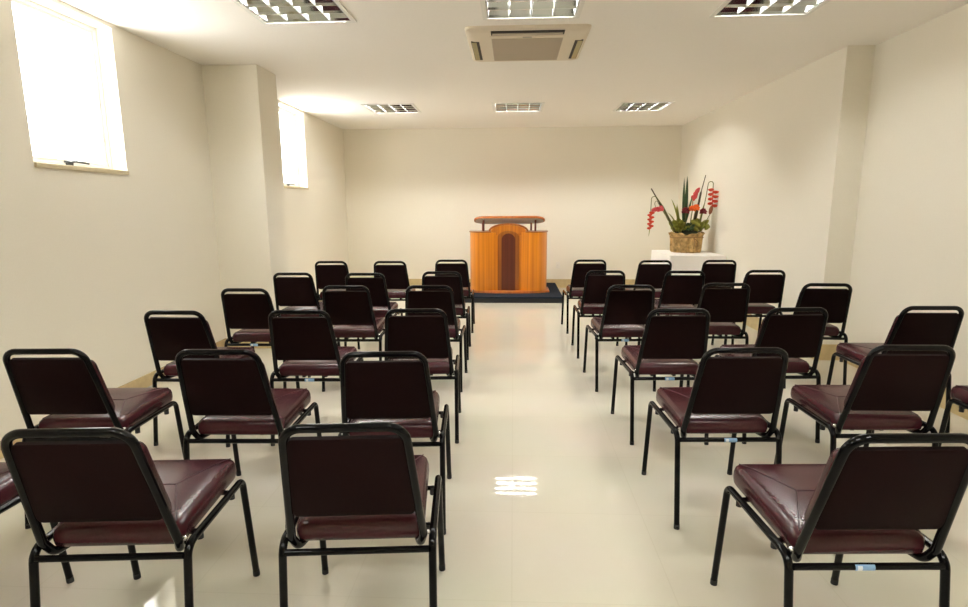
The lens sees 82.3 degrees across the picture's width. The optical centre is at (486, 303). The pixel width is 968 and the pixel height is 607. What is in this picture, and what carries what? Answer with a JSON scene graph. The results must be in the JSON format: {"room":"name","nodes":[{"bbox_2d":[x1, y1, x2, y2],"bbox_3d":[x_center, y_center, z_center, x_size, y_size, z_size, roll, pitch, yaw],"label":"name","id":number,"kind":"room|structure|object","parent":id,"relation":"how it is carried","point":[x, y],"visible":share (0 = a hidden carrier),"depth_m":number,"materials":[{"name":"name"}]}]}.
{"room":"house of worship","nodes":[
{"label":"house of worship","id":0,"kind":"room"},
{"bbox_2d":[0,0,348,440],"bbox_3d":[-2.600,-0.587,3.675,0.731,2.746,12.381,0,10,3],"label":"wall","id":1,"kind":"structure","parent":0,"point":[203,208],"depth_m":4.49,"materials":[{"name":"beige paint"}]},
{"bbox_2d":[11,0,128,174],"bbox_3d":[-2.835,-1.426,3.730,0.181,1.048,0.835,0,10,3],"label":"window","id":2,"kind":"structure","parent":1,"relation":"in","point":[105,166],"depth_m":4.02,"materials":[{"name":"white metal"}]},
{"bbox_2d":[0,338,270,458],"bbox_3d":[-2.489,0.717,3.891,0.543,0.100,12.369,0,10,3],"label":"baseboard","id":3,"kind":"structure","parent":1,"relation":"attached to","point":[145,381],"depth_m":4.42,"materials":[{"name":"beige wood"}]},
{"bbox_2d":[279,107,308,189],"bbox_3d":[-2.651,-2.073,7.436,0.181,1.048,0.828,0,10,3],"label":"window","id":4,"kind":"structure","parent":1,"relation":"in","point":[296,185],"depth_m":7.77,"materials":[{"name":"white metal"}]},
{"bbox_2d":[0,288,967,606],"bbox_3d":[0.231,0.836,3.784,6.388,0.120,12.781,0,10,3],"label":"floor","id":5,"kind":"structure","parent":0,"point":[550,503],"depth_m":2.52,"materials":[{"name":"beige ceramic"}]},
{"bbox_2d":[0,462,73,583],"bbox_3d":[-1.849,0.702,1.802,0.483,0.845,0.598,0,10,4],"label":"chair","id":6,"kind":"object","parent":5,"relation":"on","point":[9,497],"visible":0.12,"depth_m":1.93,"materials":[{"name":"brown leather"}]},
{"bbox_2d":[3,348,183,528],"bbox_3d":[-1.839,0.554,2.650,0.483,0.845,0.598,0,10,0],"label":"chair","id":7,"kind":"object","parent":5,"relation":"on","point":[72,392],"visible":0.74,"depth_m":2.41,"materials":[{"name":"brown leather"}]},
{"bbox_2d":[90,359,114,410],"bbox_3d":[-1.839,0.364,2.412,0.372,0.264,0.105,0,10,0],"label":"cushion","id":8,"kind":"object","parent":7,"relation":"on","point":[101,399],"depth_m":2.39,"materials":[{"name":"red leather"}]},
{"bbox_2d":[0,427,259,606],"bbox_3d":[-1.119,0.697,1.815,0.483,0.845,0.598,-1,10,-2],"label":"chair","id":9,"kind":"object","parent":5,"relation":"on","point":[98,492],"visible":1,"depth_m":1.59,"materials":[{"name":"brown leather"}]},
{"bbox_2d":[139,441,171,511],"bbox_3d":[-1.113,0.507,1.577,0.372,0.264,0.105,-1,10,-2],"label":"cushion","id":10,"kind":"object","parent":9,"relation":"on","point":[153,496],"depth_m":1.56,"materials":[{"name":"red leather"}]},
{"bbox_2d":[144,310,254,446],"bbox_3d":[-1.765,0.406,3.497,0.483,0.845,0.598,0,10,3],"label":"chair","id":11,"kind":"object","parent":5,"relation":"on","point":[167,336],"visible":0.47,"depth_m":3.22,"materials":[{"name":"brown leather"}]},
{"bbox_2d":[206,320,219,356],"bbox_3d":[-1.776,0.216,3.260,0.372,0.264,0.105,0,10,3],"label":"cushion","id":12,"kind":"object","parent":11,"relation":"on","point":[210,342],"depth_m":3.22,"materials":[{"name":"red leather"}]},
{"bbox_2d":[175,349,321,528],"bbox_3d":[-1.105,0.555,2.628,0.483,0.845,0.598,0,10,1],"label":"chair","id":13,"kind":"object","parent":5,"relation":"on","point":[234,396],"visible":0.83,"depth_m":2.39,"materials":[{"name":"brown leather"}]},
{"bbox_2d":[262,362,276,414],"bbox_3d":[-1.108,0.365,2.390,0.372,0.264,0.105,0,10,1],"label":"cushion","id":14,"kind":"object","parent":13,"relation":"on","point":[269,407],"depth_m":2.37,"materials":[{"name":"red leather"}]},
{"bbox_2d":[221,288,310,387],"bbox_3d":[-1.738,0.256,4.355,0.483,0.845,0.598,0,10,2],"label":"chair","id":15,"kind":"object","parent":5,"relation":"on","point":[249,313],"visible":0.59,"depth_m":4.09,"materials":[{"name":"brown leather"}]},
{"bbox_2d":[273,272,322,361],"bbox_3d":[-1.732,0.089,5.312,0.483,0.845,0.598,0,10,1],"label":"chair","id":16,"kind":"object","parent":5,"relation":"on","point":[297,293],"visible":0.52,"depth_m":5.04,"materials":[{"name":"brown leather"}]},
{"bbox_2d":[268,310,363,445],"bbox_3d":[-1.063,0.403,3.497,0.483,0.845,0.598,0,10,1],"label":"chair","id":17,"kind":"object","parent":5,"relation":"on","point":[308,346],"visible":0.77,"depth_m":3.25,"materials":[{"name":"brown leather"}]},
{"bbox_2d":[315,261,349,300],"bbox_3d":[-1.684,-0.096,6.376,0.483,0.845,0.598,0,10,1],"label":"chair","id":18,"kind":"object","parent":5,"relation":"on","point":[326,275],"visible":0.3,"depth_m":6.08,"materials":[{"name":"brown leather"}]},
{"bbox_2d":[322,285,384,391],"bbox_3d":[-1.045,0.232,4.479,0.483,0.845,0.598,0,10,1],"label":"chair","id":19,"kind":"object","parent":5,"relation":"on","point":[351,313],"visible":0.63,"depth_m":4.22,"materials":[{"name":"brown leather"}]},
{"bbox_2d":[278,422,444,606],"bbox_3d":[-0.393,0.689,1.840,0.483,0.845,0.598,-1,10,-2],"label":"chair","id":20,"kind":"object","parent":5,"relation":"on","point":[361,486],"visible":1,"depth_m":1.59,"materials":[{"name":"brown leather"}]},
{"bbox_2d":[344,273,402,348],"bbox_3d":[-1.069,0.095,5.264,0.483,0.845,0.598,0,10,1],"label":"chair","id":21,"kind":"object","parent":5,"relation":"on","point":[377,286],"visible":0.38,"depth_m":4.97,"materials":[{"name":"brown leather"}]},
{"bbox_2d":[374,261,414,300],"bbox_3d":[-1.036,-0.094,6.348,0.483,0.845,0.598,0,10,1],"label":"chair","id":22,"kind":"object","parent":5,"relation":"on","point":[396,276],"visible":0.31,"depth_m":6.07,"materials":[{"name":"brown leather"}]},
{"bbox_2d":[338,351,451,534],"bbox_3d":[-0.419,0.559,2.583,0.483,0.845,0.598,0,10,-1],"label":"chair","id":23,"kind":"object","parent":5,"relation":"on","point":[400,392],"visible":0.8,"depth_m":2.32,"materials":[{"name":"brown leather"}]},
{"bbox_2d":[384,308,460,443],"bbox_3d":[-0.409,0.396,3.519,0.483,0.845,0.598,-1,10,-2],"label":"chair","id":24,"kind":"object","parent":5,"relation":"on","point":[428,335],"visible":0.67,"depth_m":3.25,"materials":[{"name":"brown leather"}]},
{"bbox_2d":[405,285,467,391],"bbox_3d":[-0.413,0.232,4.464,0.483,0.845,0.598,0,10,2],"label":"chair","id":25,"kind":"object","parent":5,"relation":"on","point":[443,300],"visible":0.41,"depth_m":4.17,"materials":[{"name":"brown leather"}]},
{"bbox_2d":[422,271,470,359],"bbox_3d":[-0.398,0.076,5.358,0.483,0.845,0.598,0,10,0],"label":"chair","id":26,"kind":"object","parent":5,"relation":"on","point":[454,282],"visible":0.49,"depth_m":5.07,"materials":[{"name":"brown leather"}]},
{"bbox_2d":[435,260,474,332],"bbox_3d":[-0.381,-0.118,6.469,0.483,0.845,0.598,0,10,0],"label":"chair","id":27,"kind":"object","parent":5,"relation":"on","point":[462,268],"visible":0.45,"depth_m":6.18,"materials":[{"name":"brown leather"}]},
{"bbox_2d":[464,282,561,302],"bbox_3d":[0.362,-0.191,9.053,1.650,0.092,1.605,0,10,3],"label":"platform","id":28,"kind":"object","parent":5,"relation":"on","point":[554,295],"visible":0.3,"depth_m":8.29,"materials":[{"name":"black"}]},
{"bbox_2d":[469,216,548,292],"bbox_3d":[0.355,-0.789,8.758,1.290,1.185,0.560,0,10,3],"label":"lectern","id":29,"kind":"object","parent":28,"relation":"on","point":[508,257],"visible":0.98,"depth_m":8.56,"materials":[{"name":"orange wood"}]},
{"bbox_2d":[561,259,605,333],"bbox_3d":[1.148,-0.114,6.409,0.483,0.845,0.598,0,10,1],"label":"chair","id":30,"kind":"object","parent":5,"relation":"on","point":[574,290],"visible":0.59,"depth_m":6.15,"materials":[{"name":"brown leather"}]},
{"bbox_2d":[571,270,627,358],"bbox_3d":[1.106,0.066,5.376,0.483,0.845,0.598,0,10,3],"label":"chair","id":31,"kind":"object","parent":5,"relation":"on","point":[592,302],"visible":0.61,"depth_m":5.13,"materials":[{"name":"brown leather"}]},
{"bbox_2d":[583,285,655,391],"bbox_3d":[1.079,0.227,4.450,0.483,0.845,0.598,0,10,0],"label":"chair","id":32,"kind":"object","parent":5,"relation":"on","point":[625,312],"visible":0.74,"depth_m":4.21,"materials":[{"name":"brown leather"}]},
{"bbox_2d":[625,260,671,297],"bbox_3d":[1.832,-0.099,6.303,0.483,0.845,0.598,0,10,1],"label":"chair","id":33,"kind":"object","parent":5,"relation":"on","point":[653,275],"visible":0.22,"depth_m":6.01,"materials":[{"name":"red leather"}]},
{"bbox_2d":[611,308,709,444],"bbox_3d":[1.102,0.395,3.490,0.483,0.845,0.598,0,10,0],"label":"chair","id":34,"kind":"object","parent":5,"relation":"on","point":[670,344],"visible":0.86,"depth_m":3.25,"materials":[{"name":"brown leather"}]},
{"bbox_2d":[641,271,704,338],"bbox_3d":[1.810,0.072,5.325,0.483,0.845,0.598,0,10,3],"label":"chair","id":35,"kind":"object","parent":5,"relation":"on","point":[677,291],"visible":0.48,"depth_m":5.05,"materials":[{"name":"brown leather"}]},
{"bbox_2d":[692,260,736,322],"bbox_3d":[2.537,-0.103,6.309,0.483,0.845,0.598,0,10,3],"label":"chair","id":36,"kind":"object","parent":5,"relation":"on","point":[714,273],"visible":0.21,"depth_m":6.01,"materials":[{"name":"red leather"}]},
{"bbox_2d":[641,347,788,529],"bbox_3d":[1.071,0.546,2.620,0.483,0.845,0.598,0,10,0],"label":"chair","id":37,"kind":"object","parent":5,"relation":"on","point":[730,395],"visible":0.99,"depth_m":2.39,"materials":[{"name":"red leather"}]},
{"bbox_2d":[686,283,749,386],"bbox_3d":[1.831,0.211,4.523,0.483,0.845,0.598,0,10,3],"label":"chair","id":38,"kind":"object","parent":5,"relation":"on","point":[725,306],"visible":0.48,"depth_m":4.25,"materials":[{"name":"red leather"}]},
{"bbox_2d":[711,270,785,344],"bbox_3d":[2.551,0.062,5.361,0.483,0.845,0.598,0,10,2],"label":"chair","id":39,"kind":"object","parent":5,"relation":"on","point":[764,288],"visible":0.46,"depth_m":5.09,"materials":[{"name":"red leather"}]},
{"bbox_2d":[714,307,827,443],"bbox_3d":[1.776,0.389,3.503,0.483,0.845,0.598,0,10,-1],"label":"chair","id":40,"kind":"object","parent":5,"relation":"on","point":[800,336],"visible":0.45,"depth_m":3.23,"materials":[{"name":"red leather"}]},
{"bbox_2d":[752,318,764,353],"bbox_3d":[1.779,0.200,3.266,0.372,0.264,0.105,0,10,-1],"label":"cushion","id":41,"kind":"object","parent":40,"relation":"on","point":[760,341],"depth_m":3.23,"materials":[{"name":"red leather"}]},
{"bbox_2d":[784,283,851,388],"bbox_3d":[2.586,0.215,4.483,0.483,0.845,0.598,1,10,6],"label":"chair","id":42,"kind":"object","parent":5,"relation":"on","point":[836,302],"visible":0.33,"depth_m":4.20,"materials":[{"name":"red leather"}]},
{"bbox_2d":[710,433,967,606],"bbox_3d":[1.091,0.697,1.758,0.483,0.845,0.598,0,10,0],"label":"chair","id":43,"kind":"object","parent":5,"relation":"on","point":[863,500],"visible":1,"depth_m":1.53,"materials":[{"name":"red leather"}]},
{"bbox_2d":[804,448,839,521],"bbox_3d":[1.090,0.507,1.520,0.372,0.264,0.105,0,10,0],"label":"cushion","id":44,"kind":"object","parent":43,"relation":"on","point":[824,504],"depth_m":1.49,"materials":[{"name":"red leather"}]},
{"bbox_2d":[774,345,955,463],"bbox_3d":[1.787,0.538,2.648,0.483,0.845,0.598,0,10,2],"label":"chair","id":45,"kind":"object","parent":5,"relation":"on","point":[884,391],"visible":0.88,"depth_m":2.41,"materials":[{"name":"red leather"}]},
{"bbox_2d":[844,356,865,405],"bbox_3d":[1.780,0.349,2.411,0.372,0.264,0.105,0,10,2],"label":"cushion","id":46,"kind":"object","parent":45,"relation":"on","point":[856,395],"depth_m":2.39,"materials":[{"name":"red leather"}]},
{"bbox_2d":[826,306,963,432],"bbox_3d":[2.588,0.380,3.534,0.483,0.845,0.598,0,10,2],"label":"chair","id":47,"kind":"object","parent":5,"relation":"on","point":[906,328],"visible":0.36,"depth_m":3.26,"materials":[{"name":"red leather"}]},
{"bbox_2d":[881,315,898,353],"bbox_3d":[2.581,0.191,3.297,0.372,0.264,0.105,0,10,2],"label":"cushion","id":48,"kind":"object","parent":47,"relation":"on","point":[892,338],"depth_m":3.27,"materials":[{"name":"red leather"}]},
{"bbox_2d":[939,385,967,445],"bbox_3d":[2.615,0.539,2.626,0.483,0.845,0.598,0,10,2],"label":"chair","id":49,"kind":"object","parent":5,"relation":"on","point":[959,393],"visible":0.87,"depth_m":2.86,"materials":[{"name":"red leather"}]},
{"bbox_3d":[2.818,-0.331,7.842,0.693,0.762,0.980,0,10,3],"label":"side table","id":50,"kind":"object","parent":5,"relation":"on","visible":0},
{"bbox_2d":[651,250,725,274],"bbox_3d":[2.811,-0.398,7.831,0.742,0.642,1.042,0,10,3],"label":"tablecloth","id":51,"kind":"object","parent":50,"relation":"on","point":[680,261],"visible":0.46,"depth_m":7.31,"materials":[{"name":"white fabric"}]},
{"bbox_2d":[647,175,718,252],"bbox_3d":[2.727,-1.262,7.800,0.968,1.068,0.491,0,10,3],"label":"flower arrangement","id":52,"kind":"object","parent":51,"relation":"on","point":[687,238],"visible":1,"depth_m":7.71,"materials":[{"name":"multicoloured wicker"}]},
{"bbox_2d":[343,125,681,278],"bbox_3d":[0.417,-1.657,9.732,6.160,2.746,0.200,0,10,3],"label":"wall","id":53,"kind":"structure","parent":0,"point":[414,196],"depth_m":9.58,"materials":[{"name":"beige paint"}]},
{"bbox_2d":[409,279,634,287],"bbox_3d":[0.417,-0.360,9.851,5.760,0.150,0.012,0,10,3],"label":"baseboard","id":54,"kind":"structure","parent":53,"relation":"attached to","point":[561,283],"depth_m":9.80,"materials":[{"name":"beige wood"}]},
{"bbox_2d":[60,0,967,128],"bbox_3d":[0.218,-2.002,3.289,6.388,0.150,12.781,0,10,3],"label":"ceiling","id":55,"kind":"structure","parent":0,"point":[417,52],"depth_m":4.82,"materials":[{"name":"paint"}]},
{"bbox_2d":[231,0,356,24],"bbox_3d":[-1.298,-2.044,3.696,0.687,0.122,0.674,0,10,3],"label":"ceiling light","id":56,"kind":"object","parent":55,"relation":"attached to","point":[268,12],"visible":0.94,"depth_m":3.84,"materials":[{"name":"white metal"}]},
{"bbox_2d":[361,103,420,112],"bbox_3d":[-1.279,-2.713,7.532,0.687,0.122,0.674,0,10,3],"label":"ceiling light","id":57,"kind":"object","parent":55,"relation":"attached to","point":[407,107],"visible":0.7,"depth_m":7.55,"materials":[{"name":"grey metal"}]},
{"bbox_2d":[492,102,544,111],"bbox_3d":[0.431,-2.713,7.488,0.687,0.122,0.674,0,10,3],"label":"ceiling light","id":58,"kind":"object","parent":55,"relation":"attached to","point":[523,106],"visible":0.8,"depth_m":7.51,"materials":[{"name":"grey metal"}]},
{"bbox_2d":[465,24,590,61],"bbox_3d":[0.334,-2.129,4.582,0.950,0.046,0.950,0,10,3],"label":"air conditioner","id":59,"kind":"object","parent":55,"relation":"attached to","point":[547,42],"visible":1,"depth_m":4.40,"materials":[{"name":"beige plastic"}]},
{"bbox_2d":[492,38,562,60],"bbox_3d":[0.336,-2.116,4.625,0.556,0.006,0.650,0,10,3],"label":"grille","id":60,"kind":"object","parent":59,"relation":"attached to","point":[503,49],"depth_m":4.59,"materials":[{"name":"beige plastic"}]},
{"bbox_2d":[480,0,584,19],"bbox_3d":[0.305,-2.039,3.623,0.687,0.122,0.674,0,10,3],"label":"ceiling light","id":61,"kind":"object","parent":55,"relation":"attached to","point":[491,9],"visible":1,"depth_m":3.79,"materials":[{"name":"grey metal"}]},
{"bbox_2d":[612,102,674,111],"bbox_3d":[2.115,-2.719,7.480,0.687,0.122,0.674,0,10,3],"label":"ceiling light","id":62,"kind":"object","parent":55,"relation":"attached to","point":[623,106],"visible":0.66,"depth_m":7.49,"materials":[{"name":"grey metal"}]},
{"bbox_2d":[709,0,830,17],"bbox_3d":[1.915,-2.040,3.589,0.687,0.122,0.674,0,10,3],"label":"ceiling light","id":63,"kind":"object","parent":55,"relation":"attached to","point":[728,8],"visible":0.92,"depth_m":3.84,"materials":[{"name":"grey metal"}]},
{"bbox_2d":[678,4,967,388],"bbox_3d":[3.212,-0.564,3.392,0.450,2.746,12.381,0,10,3],"label":"wall","id":64,"kind":"structure","parent":0,"point":[849,166],"depth_m":4.81,"materials":[{"name":"beige paint"}]},
{"bbox_2d":[741,314,967,419],"bbox_3d":[3.101,0.716,3.615,0.240,0.150,12.369,0,10,3],"label":"baseboard","id":65,"kind":"structure","parent":64,"relation":"attached to","point":[827,350],"depth_m":5.11,"materials":[{"name":"beige stone"}]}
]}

